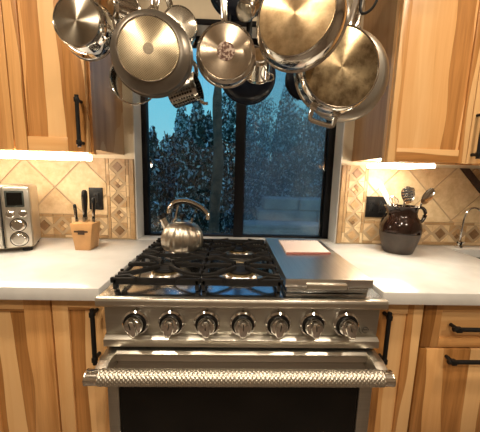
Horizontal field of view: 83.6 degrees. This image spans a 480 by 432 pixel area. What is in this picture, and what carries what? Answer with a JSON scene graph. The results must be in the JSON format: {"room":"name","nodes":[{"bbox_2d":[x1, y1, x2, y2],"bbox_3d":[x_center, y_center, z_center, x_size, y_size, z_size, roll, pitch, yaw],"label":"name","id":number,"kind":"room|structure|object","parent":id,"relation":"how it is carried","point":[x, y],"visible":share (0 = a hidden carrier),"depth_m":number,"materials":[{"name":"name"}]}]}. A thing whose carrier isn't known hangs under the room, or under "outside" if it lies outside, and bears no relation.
{"room":"kitchen","nodes":[
{"label":"kitchen","id":0,"kind":"room"},
{"bbox_2d":[92,0,479,245],"bbox_3d":[0.102,-0.251,1.561,4.800,2.600,0.200,1,9,-2],"label":"wall","id":1,"kind":"structure","parent":0,"point":[201,9],"depth_m":1.40,"materials":[{"name":"beige paint"}]},
{"bbox_2d":[0,0,124,154],"bbox_3d":[-1.214,-0.832,1.145,1.240,1.097,0.379,1,9,-2],"label":"upper cabinet","id":2,"kind":"object","parent":1,"relation":"attached to","point":[53,100],"visible":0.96,"depth_m":1.06,"materials":[{"name":"brown wood"}]},
{"bbox_2d":[0,152,91,160],"bbox_3d":[-1.184,-0.258,1.109,1.102,0.024,0.053,1,9,-2],"label":"light","id":3,"kind":"object","parent":2,"relation":"attached to","point":[15,155],"visible":1,"depth_m":1.10,"materials":[{"name":"beige"}]},
{"bbox_2d":[0,158,136,239],"bbox_3d":[-1.435,-0.105,1.435,1.728,0.439,0.011,1,9,-2],"label":"tile backsplash","id":4,"kind":"structure","parent":1,"relation":"attached to","point":[60,184],"depth_m":1.44,"materials":[{"name":"beige tile"}]},
{"bbox_2d":[88,187,103,209],"bbox_3d":[-0.775,-0.094,1.445,0.072,0.118,0.012,1,9,-2],"label":"wall outlet","id":5,"kind":"object","parent":4,"relation":"attached to","point":[97,193],"visible":0.84,"depth_m":1.44,"materials":[{"name":"black plastic"}]},
{"bbox_2d":[92,192,98,204],"bbox_3d":[-0.775,-0.093,1.441,0.034,0.068,0.003,1,9,-2],"label":"socket","id":6,"kind":"object","parent":5,"relation":"attached to","point":[95,195],"depth_m":1.44,"materials":[{"name":"plastic"}]},
{"bbox_2d":[196,19,256,26],"bbox_3d":[0.013,-0.965,1.348,1.127,0.024,0.008,1,9,-2],"label":"trim","id":7,"kind":"structure","parent":1,"relation":"attached to","point":[199,21],"depth_m":1.34,"materials":[{"name":"black metal"}]},
{"bbox_2d":[140,36,335,238],"bbox_3d":[-0.005,-0.421,1.565,1.123,1.130,0.056,1,9,-2],"label":"window","id":8,"kind":"structure","parent":1,"relation":"in","point":[240,133],"depth_m":1.58,"materials":[{"name":"black metal"}]},
{"bbox_2d":[132,25,344,242],"bbox_3d":[-0.003,-0.416,1.488,1.123,1.116,0.110,1,9,-2],"label":"trim","id":9,"kind":"structure","parent":1,"relation":"attached to","point":[340,126],"depth_m":1.50,"materials":[{"name":"paint"}]},
{"bbox_2d":[336,165,479,245],"bbox_3d":[1.525,-0.039,1.523,1.949,0.439,0.014,1,9,-2],"label":"tile backsplash","id":10,"kind":"structure","parent":1,"relation":"attached to","point":[457,190],"depth_m":1.50,"materials":[{"name":"beige tile"}]},
{"bbox_2d":[365,196,386,216],"bbox_3d":[0.757,-0.051,1.493,0.115,0.116,0.012,1,9,-2],"label":"wall outlet","id":11,"kind":"object","parent":10,"relation":"attached to","point":[375,207],"visible":0.91,"depth_m":1.49,"materials":[{"name":"black plastic"}]},
{"bbox_2d":[368,201,374,212],"bbox_3d":[0.729,-0.051,1.488,0.034,0.068,0.003,1,9,-2],"label":"socket","id":12,"kind":"object","parent":11,"relation":"attached to","point":[371,204],"depth_m":1.49,"materials":[{"name":"plastic"}]},
{"bbox_2d":[378,201,384,212],"bbox_3d":[0.786,-0.050,1.489,0.034,0.068,0.003,1,9,-2],"label":"socket","id":13,"kind":"object","parent":11,"relation":"attached to","point":[381,209],"depth_m":1.49,"materials":[{"name":"plastic"}]},
{"bbox_2d":[352,0,479,165],"bbox_3d":[1.301,-0.776,1.221,1.348,1.097,0.379,1,9,-2],"label":"upper cabinet","id":14,"kind":"object","parent":1,"relation":"attached to","point":[428,110],"visible":1,"depth_m":1.11,"materials":[{"name":"brown wood"}]},
{"bbox_2d":[367,163,434,168],"bbox_3d":[0.754,-0.237,1.277,0.208,0.016,0.200,1,9,-2],"label":"light","id":15,"kind":"object","parent":14,"relation":"attached to","point":[382,165],"visible":0.96,"depth_m":1.18,"materials":[{"name":"beige"}]},
{"bbox_3d":[0.187,-1.298,-0.476,5.040,0.080,3.920,1,9,-2],"label":"ceiling","id":16,"kind":"structure","parent":0,"visible":0},
{"bbox_3d":[0.012,-1.198,0.759,1.182,0.496,0.392,1,9,-2],"label":"pot rack","id":17,"kind":"object","parent":16,"relation":"hanging from","visible":0},
{"bbox_2d":[359,0,377,14],"bbox_3d":[0.411,-0.794,0.820,0.071,0.330,0.008,1,9,-2],"label":"hook","id":18,"kind":"object","parent":17,"relation":"hanging from","point":[376,1],"visible":1,"depth_m":0.84,"materials":[{"name":"black metal"}]},
{"bbox_3d":[-0.223,-0.878,0.716,0.007,0.178,0.030,1,9,-2],"label":"hook","id":19,"kind":"object","parent":17,"relation":"hanging from","visible":0},
{"bbox_2d":[110,0,192,97],"bbox_3d":[-0.254,-0.577,0.754,0.238,0.455,0.053,1,9,-4],"label":"frying pan","id":20,"kind":"object","parent":19,"relation":"hanging from","point":[151,54],"visible":1,"depth_m":0.75,"materials":[{"name":"metal"}]},
{"bbox_3d":[-0.051,-0.855,0.759,0.007,0.227,0.030,1,9,-2],"label":"hook","id":21,"kind":"object","parent":17,"relation":"hanging from","visible":0},
{"bbox_2d":[196,0,255,88],"bbox_3d":[-0.040,-0.575,0.798,0.184,0.359,0.048,1,9,-2],"label":"frying pan","id":22,"kind":"object","parent":21,"relation":"hanging from","point":[225,53],"visible":1,"depth_m":0.79,"materials":[{"name":"metal"}]},
{"bbox_3d":[0.136,-0.854,0.658,0.007,0.188,0.030,1,9,-2],"label":"hook","id":23,"kind":"object","parent":17,"relation":"hanging from","visible":0},
{"bbox_2d":[256,0,349,72],"bbox_3d":[0.152,-0.583,0.689,0.248,0.383,0.066,6,9,25],"label":"frying pan","id":24,"kind":"object","parent":23,"relation":"hanging from","point":[294,36],"visible":1,"depth_m":0.68,"materials":[{"name":"metal"}]},
{"bbox_3d":[0.434,-0.900,0.854,0.007,0.140,0.030,1,9,-2],"label":"hook","id":25,"kind":"object","parent":17,"relation":"hanging from","visible":0},
{"bbox_2d":[316,0,388,121],"bbox_3d":[0.363,-0.587,0.899,0.308,0.519,0.044,1,9,-2],"label":"frying pan","id":26,"kind":"object","parent":25,"relation":"hanging from","point":[376,94],"visible":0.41,"depth_m":0.91,"materials":[{"name":"metal"}]},
{"bbox_3d":[-0.365,-0.779,0.902,0.007,0.436,0.030,1,9,-2],"label":"hook","id":27,"kind":"object","parent":17,"relation":"hanging from","visible":0},
{"bbox_2d":[109,64,151,104],"bbox_3d":[-0.372,-0.478,0.923,0.174,0.174,0.054,1,9,-2],"label":"lid","id":28,"kind":"object","parent":27,"relation":"hanging from","point":[113,76],"visible":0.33,"depth_m":0.95,"materials":[{"name":"silver metal"}]},
{"bbox_3d":[0.230,-0.762,0.921,0.007,0.443,0.030,1,9,-2],"label":"hook","id":29,"kind":"object","parent":17,"relation":"hanging from","visible":0},
{"bbox_2d":[285,73,300,99],"bbox_3d":[0.228,-0.480,0.940,0.130,0.130,0.054,0,9,-12],"label":"skillet","id":30,"kind":"object","parent":29,"relation":"hanging from","point":[289,78],"visible":0.27,"depth_m":0.95,"materials":[{"name":"black metal"}]},
{"bbox_3d":[-0.031,-0.803,0.920,0.007,0.376,0.030,1,9,-2],"label":"hook","id":31,"kind":"object","parent":17,"relation":"hanging from","visible":0},
{"bbox_2d":[168,60,207,107],"bbox_3d":[-0.189,-0.534,0.984,0.153,0.264,0.104,4,9,13],"label":"strainer","id":32,"kind":"object","parent":31,"relation":"hanging from","point":[192,91],"visible":0.63,"depth_m":0.97,"materials":[{"name":"metal"}]},
{"bbox_2d":[168,72,203,107],"bbox_3d":[-0.204,-0.461,0.995,0.110,0.100,0.100,-13,6,12],"label":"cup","id":33,"kind":"object","parent":32,"relation":"on","point":[192,91],"depth_m":0.97,"materials":[{"name":"metal"}]},
{"bbox_2d":[247,47,274,83],"bbox_3d":[0.042,-0.529,0.917,0.102,0.171,0.182,-4,10,-32],"label":"saucepan","id":34,"kind":"object","parent":31,"relation":"hanging from","point":[261,74],"visible":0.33,"depth_m":0.87,"materials":[{"name":"metal"}]},
{"bbox_3d":[0.116,1.351,-0.079,5.040,0.080,3.920,1,9,-2],"label":"floor","id":35,"kind":"structure","parent":0,"visible":0},
{"bbox_2d":[0,300,61,431],"bbox_3d":[-0.958,0.643,1.246,0.601,0.870,0.592,1,9,-2],"label":"base cabinet","id":36,"kind":"object","parent":35,"relation":"on","point":[29,387],"visible":0.41,"depth_m":0.94,"materials":[{"name":"brown wood"}]},
{"bbox_2d":[0,235,479,305],"bbox_3d":[0.101,0.208,1.253,4.780,0.043,0.764,1,9,-2],"label":"countertop","id":37,"kind":"structure","parent":36,"relation":"on","point":[53,270],"depth_m":1.06,"materials":[{"name":"stone"}]},
{"bbox_2d":[0,183,40,250],"bbox_3d":[-1.163,0.010,1.186,0.420,0.300,0.243,-3,10,-28],"label":"toaster oven","id":38,"kind":"object","parent":37,"relation":"on","point":[19,208],"visible":1,"depth_m":1.19,"materials":[{"name":"metal"}]},
{"bbox_2d":[70,221,99,249],"bbox_3d":[-0.740,0.092,1.291,0.102,0.128,0.082,1,9,-2],"label":"knife block","id":39,"kind":"object","parent":37,"relation":"on","point":[85,235],"visible":1,"depth_m":1.25,"materials":[{"name":"brown wood"}]},
{"bbox_2d":[73,204,78,221],"bbox_3d":[-0.779,-0.015,1.274,0.020,0.084,0.019,1,9,-2],"label":"kitchen knife","id":40,"kind":"object","parent":39,"relation":"on","point":[74,205],"visible":1,"depth_m":1.27,"materials":[{"name":"black plastic"}]},
{"bbox_2d":[81,190,87,221],"bbox_3d":[-0.735,-0.047,1.271,0.028,0.152,0.034,1,9,-2],"label":"kitchen knife","id":41,"kind":"object","parent":39,"relation":"on","point":[84,196],"visible":1,"depth_m":1.26,"materials":[{"name":"black plastic"}]},
{"bbox_2d":[92,198,95,221],"bbox_3d":[-0.696,-0.029,1.275,0.020,0.116,0.021,1,9,-2],"label":"kitchen knife","id":42,"kind":"object","parent":39,"relation":"on","point":[93,199],"visible":1,"depth_m":1.27,"materials":[{"name":"black plastic"}]},
{"bbox_2d":[379,204,426,254],"bbox_3d":[0.819,0.065,1.375,0.194,0.240,0.194,10,12,44],"label":"pitcher","id":43,"kind":"object","parent":37,"relation":"on","point":[400,228],"visible":0.98,"depth_m":1.31,"materials":[{"name":"brown ceramic"}]},
{"bbox_2d":[378,184,391,205],"bbox_3d":[0.760,-0.057,1.389,0.106,0.216,0.028,4,9,16],"label":"spatula","id":44,"kind":"object","parent":43,"relation":"in","point":[381,187],"visible":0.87,"depth_m":1.38,"materials":[{"name":"white plastic"}]},
{"bbox_2d":[389,196,398,205],"bbox_3d":[0.768,-0.024,1.337,0.062,0.155,0.043,1,9,-2],"label":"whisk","id":45,"kind":"object","parent":43,"relation":"in","point":[390,196],"visible":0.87,"depth_m":1.33,"materials":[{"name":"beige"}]},
{"bbox_2d":[401,186,414,206],"bbox_3d":[0.849,-0.046,1.373,0.073,0.212,0.026,1,9,-2],"label":"slotted spoon","id":46,"kind":"object","parent":43,"relation":"in","point":[407,193],"visible":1,"depth_m":1.36,"materials":[{"name":"metal"}]},
{"bbox_2d":[419,188,434,208],"bbox_3d":[0.895,-0.034,1.324,0.118,0.208,0.040,1,9,-2],"label":"serving spoon","id":47,"kind":"object","parent":43,"relation":"in","point":[428,195],"visible":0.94,"depth_m":1.32,"materials":[{"name":"metal"}]},
{"bbox_2d":[421,188,434,203],"bbox_3d":[0.913,-0.097,1.312,0.085,0.079,0.021,-2,9,-20],"label":"bowl","id":48,"kind":"object","parent":47,"relation":"on","point":[428,195],"depth_m":1.32,"materials":[{"name":"metal"}]},
{"bbox_2d":[454,207,479,248],"bbox_3d":[1.254,0.064,1.486,0.126,0.232,0.054,1,9,-2],"label":"faucet","id":49,"kind":"object","parent":37,"relation":"on","point":[459,242],"visible":1,"depth_m":1.49,"materials":[{"name":"silver metal"}]},
{"bbox_2d":[52,300,109,431],"bbox_3d":[-0.563,0.655,1.239,0.180,0.870,0.632,1,9,-2],"label":"base cabinet","id":50,"kind":"object","parent":35,"relation":"on","point":[79,326],"visible":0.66,"depth_m":0.94,"materials":[{"name":"brown wood"}]},
{"bbox_2d":[82,238,395,431],"bbox_3d":[-0.006,0.635,1.174,0.914,0.958,0.768,1,9,-2],"label":"gas range","id":51,"kind":"object","parent":35,"relation":"on","point":[212,337],"visible":0.98,"depth_m":0.87,"materials":[{"name":"metal"}]},
{"bbox_2d":[158,198,210,251],"bbox_3d":[-0.253,0.031,1.192,0.192,0.224,0.186,-7,12,-44],"label":"tea kettle","id":52,"kind":"object","parent":51,"relation":"on","point":[181,235],"visible":1,"depth_m":1.15,"materials":[{"name":"metal"}]},
{"bbox_2d":[99,244,383,298],"bbox_3d":[0.004,0.222,1.158,0.896,0.033,0.673,1,9,-2],"label":"cooktop","id":53,"kind":"object","parent":51,"relation":"in","point":[121,291],"depth_m":0.88,"materials":[{"name":"metal"}]},
{"bbox_2d":[265,238,372,289],"bbox_3d":[0.282,0.177,1.144,0.286,0.030,0.589,1,9,-2],"label":"griddle cover","id":54,"kind":"object","parent":51,"relation":"on","point":[331,271],"visible":0.91,"depth_m":0.95,"materials":[{"name":"metal"}]},
{"bbox_2d":[279,240,330,253],"bbox_3d":[0.292,0.142,1.250,0.201,0.008,0.232,1,9,-2],"label":"notepad","id":55,"kind":"object","parent":54,"relation":"on","point":[289,246],"visible":1,"depth_m":1.22,"materials":[{"name":"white paper"}]},
{"bbox_2d":[367,304,423,431],"bbox_3d":[0.542,0.680,1.272,0.175,0.870,0.632,1,9,-2],"label":"base cabinet","id":56,"kind":"object","parent":35,"relation":"on","point":[399,326],"visible":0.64,"depth_m":0.97,"materials":[{"name":"brown wood"}]},
{"bbox_2d":[407,305,479,431],"bbox_3d":[0.861,0.687,1.282,0.456,0.870,0.632,1,9,-2],"label":"base cabinet","id":57,"kind":"object","parent":35,"relation":"on","point":[445,397],"visible":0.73,"depth_m":0.98,"materials":[{"name":"brown wood"}]},
{"label":"outside","id":58,"kind":"structure","parent":0,"visible":0},
{"bbox_3d":[-0.227,0.286,8.720,18.000,0.100,13.790,1,9,-2],"label":"ground","id":59,"kind":"structure","parent":58,"visible":0},
{"bbox_2d":[149,126,172,231],"bbox_3d":[-1.896,-0.462,5.006,1.368,2.899,1.330,1,9,-2],"label":"shrub","id":60,"kind":"object","parent":59,"relation":"on","point":[159,187],"visible":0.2,"depth_m":4.79,"materials":[{"name":"green plant"}]},
{"bbox_2d":[151,106,207,228],"bbox_3d":[-1.439,-0.965,6.373,1.500,3.512,1.113,1,9,-2],"label":"shrub","id":61,"kind":"object","parent":59,"relation":"on","point":[168,162],"visible":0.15,"depth_m":6.00,"materials":[{"name":"green plant"}]},
{"bbox_2d":[172,101,231,232],"bbox_3d":[-0.719,-0.683,5.118,1.175,3.363,1.100,1,9,-2],"label":"tree","id":62,"kind":"object","parent":59,"relation":"on","point":[197,170],"visible":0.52,"depth_m":4.76,"materials":[{"name":"green plant"}]},
{"bbox_2d":[208,86,223,232],"bbox_3d":[-0.353,-0.925,4.110,0.241,3.656,0.236,1,9,-2],"label":"tree","id":63,"kind":"object","parent":59,"relation":"on","point":[218,160],"visible":0.53,"depth_m":4.05,"materials":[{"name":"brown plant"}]},
{"bbox_2d":[165,160,321,221],"bbox_3d":[-0.195,-0.726,8.396,12.000,2.000,0.070,1,9,-2],"label":"fence","id":64,"kind":"object","parent":59,"relation":"on","point":[233,160],"visible":0.02,"depth_m":8.35,"materials":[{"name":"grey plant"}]},
{"bbox_2d":[222,92,271,232],"bbox_3d":[-0.030,-1.292,6.655,1.694,4.150,1.302,1,9,-2],"label":"shrub","id":65,"kind":"object","parent":59,"relation":"on","point":[253,154],"visible":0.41,"depth_m":6.36,"materials":[{"name":"green plant"}]},
{"bbox_2d":[246,97,286,175],"bbox_3d":[0.807,-2.364,9.449,2.161,5.485,1.675,1,9,-2],"label":"shrub","id":66,"kind":"object","parent":59,"relation":"on","point":[252,109],"visible":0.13,"depth_m":9.07,"materials":[{"name":"green plant"}]},
{"bbox_2d":[243,220,318,234],"bbox_3d":[2.305,0.522,4.722,4.714,0.740,0.499,1,9,-2],"label":"wall","id":67,"kind":"structure","parent":59,"relation":"on","point":[249,226],"depth_m":4.43,"materials":[{"name":"stone"}]},
{"bbox_2d":[256,196,320,221],"bbox_3d":[2.928,0.236,5.459,5.189,1.120,0.590,1,9,-2],"label":"wall","id":68,"kind":"structure","parent":59,"relation":"on","point":[274,208],"depth_m":5.09,"materials":[{"name":"stone"}]},
{"bbox_2d":[268,85,325,197],"bbox_3d":[1.586,-1.324,6.996,1.670,4.196,1.481,1,9,-2],"label":"tree","id":69,"kind":"object","parent":59,"relation":"on","point":[304,161],"visible":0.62,"depth_m":6.61,"materials":[{"name":"green plant"}]},
{"bbox_2d":[301,106,324,157],"bbox_3d":[3.114,-2.235,9.527,2.172,5.328,1.701,1,9,-2],"label":"shrub","id":70,"kind":"object","parent":59,"relation":"on","point":[314,114],"visible":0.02,"depth_m":9.41,"materials":[{"name":"green plant"}]},
{"bbox_3d":[-0.495,-0.910,0.757,0.007,0.140,0.030,1,9,-2],"label":"hook","id":71,"kind":"object","parent":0,"visible":0},
{"bbox_2d":[52,0,115,61],"bbox_3d":[-0.463,-0.665,0.782,0.170,0.374,0.066,2,9,4],"label":"saucepan","id":72,"kind":"object","parent":71,"relation":"hanging from","point":[86,28],"visible":0.94,"depth_m":0.77,"materials":[{"name":"silver metal"}]},
{"bbox_3d":[-0.257,-0.900,0.849,0.007,0.175,0.030,1,9,-2],"label":"hook","id":73,"kind":"object","parent":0,"visible":0},
{"bbox_2d":[164,0,197,47],"bbox_3d":[-0.208,-0.696,0.890,0.136,0.261,0.083,-2,9,-22],"label":"saucepan","id":74,"kind":"object","parent":73,"relation":"hanging from","point":[181,14],"visible":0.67,"depth_m":0.87,"materials":[{"name":"metal"}]},
{"bbox_3d":[-0.360,-0.917,0.822,0.007,0.139,0.030,1,9,-2],"label":"hook","id":75,"kind":"object","parent":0,"visible":0},
{"bbox_2d":[99,0,140,25],"bbox_3d":[-0.395,-0.752,0.891,0.125,0.234,0.108,7,10,33],"label":"saucepan","id":76,"kind":"object","parent":75,"relation":"hanging from","point":[118,9],"visible":0.45,"depth_m":0.87,"materials":[{"name":"metal"}]},
{"bbox_3d":[0.082,-0.830,0.746,0.007,0.265,0.030,1,9,-2],"label":"hook","id":77,"kind":"object","parent":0,"visible":0},
{"bbox_2d":[236,0,260,22],"bbox_3d":[0.052,-0.667,0.839,0.135,0.102,0.089,7,10,34],"label":"saucepan","id":78,"kind":"object","parent":77,"relation":"hanging from","point":[246,10],"visible":0.95,"depth_m":0.84,"materials":[{"name":"metal"}]},
{"bbox_3d":[0.394,-0.867,0.784,0.007,0.187,0.030,1,9,-2],"label":"hook","id":79,"kind":"object","parent":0,"visible":0},
{"bbox_2d":[293,0,379,128],"bbox_3d":[0.305,-0.533,0.819,0.264,0.512,0.058,1,9,-6],"label":"saute pan","id":80,"kind":"object","parent":79,"relation":"hanging from","point":[338,85],"visible":0.74,"depth_m":0.81,"materials":[{"name":"metal"}]},
{"bbox_3d":[-0.003,-0.960,0.899,0.007,0.058,0.030,1,9,-2],"label":"hook","id":81,"kind":"object","parent":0,"visible":0},
{"bbox_2d":[211,0,261,21],"bbox_3d":[-0.006,-0.816,0.920,0.204,0.256,0.044,1,9,-2],"label":"skillet","id":82,"kind":"object","parent":81,"relation":"hanging from","point":[231,4],"visible":0.32,"depth_m":0.93,"materials":[{"name":"black metal"}]},
{"bbox_3d":[0.040,-0.898,0.953,0.007,0.193,0.030,1,9,-2],"label":"hook","id":83,"kind":"object","parent":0,"visible":0},
{"bbox_2d":[223,21,275,104],"bbox_3d":[0.033,-0.621,0.993,0.214,0.391,0.048,1,9,-2],"label":"skillet","id":84,"kind":"object","parent":83,"relation":"hanging from","point":[247,93],"visible":0.34,"depth_m":1.00,"materials":[{"name":"black metal"}]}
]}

